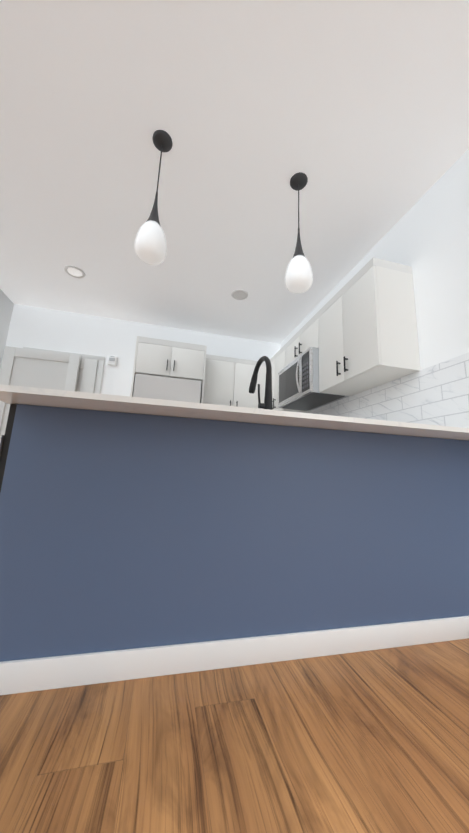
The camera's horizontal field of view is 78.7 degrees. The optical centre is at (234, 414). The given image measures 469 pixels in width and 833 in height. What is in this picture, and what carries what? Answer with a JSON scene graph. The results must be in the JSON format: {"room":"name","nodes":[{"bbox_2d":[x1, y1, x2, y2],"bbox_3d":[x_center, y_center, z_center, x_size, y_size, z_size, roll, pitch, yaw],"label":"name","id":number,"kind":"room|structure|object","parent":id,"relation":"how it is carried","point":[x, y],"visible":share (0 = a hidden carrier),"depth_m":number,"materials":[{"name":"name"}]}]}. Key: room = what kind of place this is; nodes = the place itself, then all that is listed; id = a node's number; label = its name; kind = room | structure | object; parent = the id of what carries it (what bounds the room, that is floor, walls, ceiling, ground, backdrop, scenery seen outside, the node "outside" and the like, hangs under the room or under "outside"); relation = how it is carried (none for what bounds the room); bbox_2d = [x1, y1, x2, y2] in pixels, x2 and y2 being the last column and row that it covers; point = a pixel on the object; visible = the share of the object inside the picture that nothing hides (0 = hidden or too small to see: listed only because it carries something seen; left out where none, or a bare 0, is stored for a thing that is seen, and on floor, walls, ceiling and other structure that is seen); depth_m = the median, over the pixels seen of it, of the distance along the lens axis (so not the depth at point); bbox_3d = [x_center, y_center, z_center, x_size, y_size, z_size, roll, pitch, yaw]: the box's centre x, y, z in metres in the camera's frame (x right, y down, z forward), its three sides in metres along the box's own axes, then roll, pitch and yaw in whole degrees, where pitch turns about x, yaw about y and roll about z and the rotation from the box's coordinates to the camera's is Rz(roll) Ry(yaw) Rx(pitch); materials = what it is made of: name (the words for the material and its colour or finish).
{"room":"kitchen","nodes":[
{"label":"kitchen","id":0,"kind":"room"},
{"bbox_2d":[0,289,13,368],"bbox_3d":[-2.011,-0.770,-0.226,0.100,2.658,7.600,5,-11,-13],"label":"wall","id":1,"kind":"structure","parent":0,"point":[6,306],"depth_m":3.49,"materials":[{"name":"white paint"}]},
{"bbox_2d":[6,304,279,395],"bbox_3d":[-1.120,0.047,3.882,3.850,2.658,0.100,5,-11,-13],"label":"wall","id":2,"kind":"structure","parent":0,"point":[45,329],"depth_m":3.84,"materials":[{"name":"white paint"}]},
{"bbox_2d":[0,346,80,441],"bbox_3d":[-2.417,0.198,3.355,0.837,2.033,0.098,5,-11,-13],"label":"bathroom door","id":3,"kind":"structure","parent":2,"relation":"in","point":[24,367],"depth_m":3.51,"materials":[{"name":"white wood"}]},
{"bbox_2d":[23,347,104,393],"bbox_3d":[-2.231,0.215,3.498,0.953,2.092,0.040,5,-11,-13],"label":"door frame","id":4,"kind":"structure","parent":2,"relation":"attached to","point":[99,374],"depth_m":3.74,"materials":[{"name":"white painted wood"}]},
{"bbox_2d":[76,358,97,392],"bbox_3d":[-2.225,0.234,3.464,0.808,2.020,0.096,5,-11,-13],"label":"entry door","id":5,"kind":"structure","parent":2,"relation":"in","point":[86,378],"depth_m":3.69,"materials":[{"name":"white wood"}]},
{"bbox_2d":[107,355,116,365],"bbox_3d":[-1.632,-0.727,3.818,0.107,0.126,0.039,5,-11,-13],"label":"fire alarm strobe","id":6,"kind":"object","parent":2,"relation":"attached to","point":[112,360],"visible":1,"depth_m":3.80,"materials":[{"name":"white plastic"}]},
{"bbox_2d":[203,354,265,408],"bbox_3d":[-0.032,-0.359,4.003,0.892,0.790,0.328,5,-11,-13],"label":"upper cabinet","id":7,"kind":"object","parent":2,"relation":"attached to","point":[227,380],"depth_m":3.85,"materials":[{"name":"white wood"}]},
{"bbox_2d":[0,638,468,832],"bbox_3d":[-0.262,0.750,-0.005,3.850,0.100,7.700,5,-11,-13],"label":"floor","id":8,"kind":"structure","parent":0,"point":[373,741],"depth_m":0.72,"materials":[{"name":"brown wood"}]},
{"bbox_2d":[133,374,201,402],"bbox_3d":[-0.869,0.453,3.472,0.758,1.724,0.606,5,-11,-13],"label":"fridge","id":9,"kind":"object","parent":8,"relation":"on","point":[164,388],"visible":0.27,"depth_m":3.31,"materials":[{"name":"white metal"}]},
{"bbox_2d":[130,336,206,402],"bbox_3d":[-0.861,0.228,3.530,0.827,2.188,0.631,5,-11,-13],"label":"surround","id":10,"kind":"object","parent":8,"relation":"on","point":[166,358],"visible":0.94,"depth_m":3.42,"materials":[{"name":"white painted wood"}]},
{"bbox_2d":[0,404,468,694],"bbox_3d":[0.183,0.532,1.412,2.170,0.893,0.521,5,-11,-13],"label":"kitchen island","id":11,"kind":"object","parent":8,"relation":"on","point":[120,531],"depth_m":1.09,"materials":[{"name":"blue"}]},
{"bbox_2d":[0,435,3,455],"bbox_3d":[-0.814,0.124,1.029,0.006,0.090,0.120,5,-11,-13],"label":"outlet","id":12,"kind":"object","parent":11,"relation":"attached to","point":[2,439],"visible":0.17,"depth_m":0.98,"materials":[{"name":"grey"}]},
{"bbox_3d":[0.306,0.810,2.858,1.221,0.891,2.278,5,-11,-13],"label":"base cabinet","id":13,"kind":"object","parent":8,"relation":"on","visible":0},
{"bbox_2d":[0,384,468,440],"bbox_3d":[0.212,0.068,1.419,2.188,0.020,0.720,5,-11,-13],"label":"countertop","id":14,"kind":"structure","parent":13,"relation":"on","point":[12,394],"depth_m":0.99,"materials":[{"name":"white stone"}]},
{"bbox_2d":[249,356,272,409],"bbox_3d":[0.115,-0.120,1.470,0.081,0.357,0.314,5,-11,-13],"label":"faucet","id":15,"kind":"object","parent":14,"relation":"on","point":[267,404],"visible":0.88,"depth_m":1.34,"materials":[{"name":"black metal"}]},
{"bbox_2d":[0,0,468,343],"bbox_3d":[-0.148,-1.957,0.508,3.850,0.100,7.700,5,-11,-13],"label":"ceiling","id":16,"kind":"structure","parent":0,"point":[356,112],"depth_m":1.75,"materials":[{"name":"white paint"}]},
{"bbox_2d":[64,265,84,278],"bbox_3d":[-1.675,-1.492,2.998,0.200,0.011,0.200,5,-11,-13],"label":"recessed light","id":17,"kind":"object","parent":16,"relation":"in","point":[75,272],"visible":1,"depth_m":2.99,"materials":[{"name":"white plastic"}]},
{"bbox_2d":[135,130,172,264],"bbox_3d":[-0.458,-1.277,1.679,0.174,0.824,0.174,5,-11,-13],"label":"pendant light","id":18,"kind":"object","parent":16,"relation":"hanging from","point":[150,245],"visible":1,"depth_m":1.59,"materials":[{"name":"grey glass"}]},
{"bbox_2d":[231,289,247,299],"bbox_3d":[0.060,-1.367,3.271,0.200,0.011,0.200,5,-11,-13],"label":"recessed light","id":19,"kind":"object","parent":16,"relation":"in","point":[239,294],"visible":1,"depth_m":3.26,"materials":[{"name":"white plastic"}]},
{"bbox_2d":[285,172,312,293],"bbox_3d":[0.424,-1.200,1.888,0.174,0.824,0.174,5,-11,-13],"label":"pendant light","id":20,"kind":"object","parent":16,"relation":"hanging from","point":[299,277],"visible":1,"depth_m":1.79,"materials":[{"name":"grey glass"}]},
{"bbox_2d":[280,149,468,410],"bbox_3d":[1.625,-0.454,0.634,0.100,2.658,7.600,5,-11,-13],"label":"wall","id":21,"kind":"structure","parent":0,"point":[426,237],"depth_m":1.86,"materials":[{"name":"white paint"}]},
{"bbox_2d":[270,347,308,412],"bbox_3d":[0.672,-0.387,3.700,0.327,0.790,0.636,5,-11,-13],"label":"upper cabinet","id":22,"kind":"object","parent":21,"relation":"attached to","point":[277,360],"depth_m":3.59,"materials":[{"name":"white wood"}]},
{"bbox_2d":[283,311,318,367],"bbox_3d":[0.849,-0.719,3.071,0.327,0.358,0.756,5,-11,-13],"label":"upper cabinet","id":23,"kind":"object","parent":21,"relation":"attached to","point":[307,336],"depth_m":2.96,"materials":[{"name":"white wood"}]},
{"bbox_2d":[278,347,348,410],"bbox_3d":[0.765,-0.335,2.981,0.448,0.428,0.752,5,-11,-13],"label":"over-the-range microwave","id":24,"kind":"object","parent":23,"relation":"attached to","point":[298,382],"visible":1,"depth_m":2.79,"materials":[{"name":"grey plastic"}]},
{"bbox_2d":[319,257,419,395],"bbox_3d":[1.021,-0.636,2.313,0.327,0.790,0.738,5,-11,-13],"label":"upper cabinet","id":25,"kind":"object","parent":21,"relation":"attached to","point":[359,329],"depth_m":2.03,"materials":[{"name":"white wood"}]},
{"bbox_2d":[307,352,468,427],"bbox_3d":[1.007,0.105,2.795,0.009,0.483,2.978,5,-11,-13],"label":"tile backsplash","id":26,"kind":"structure","parent":21,"relation":"attached to","point":[437,394],"depth_m":1.88,"materials":[{"name":"tile"}]}
]}

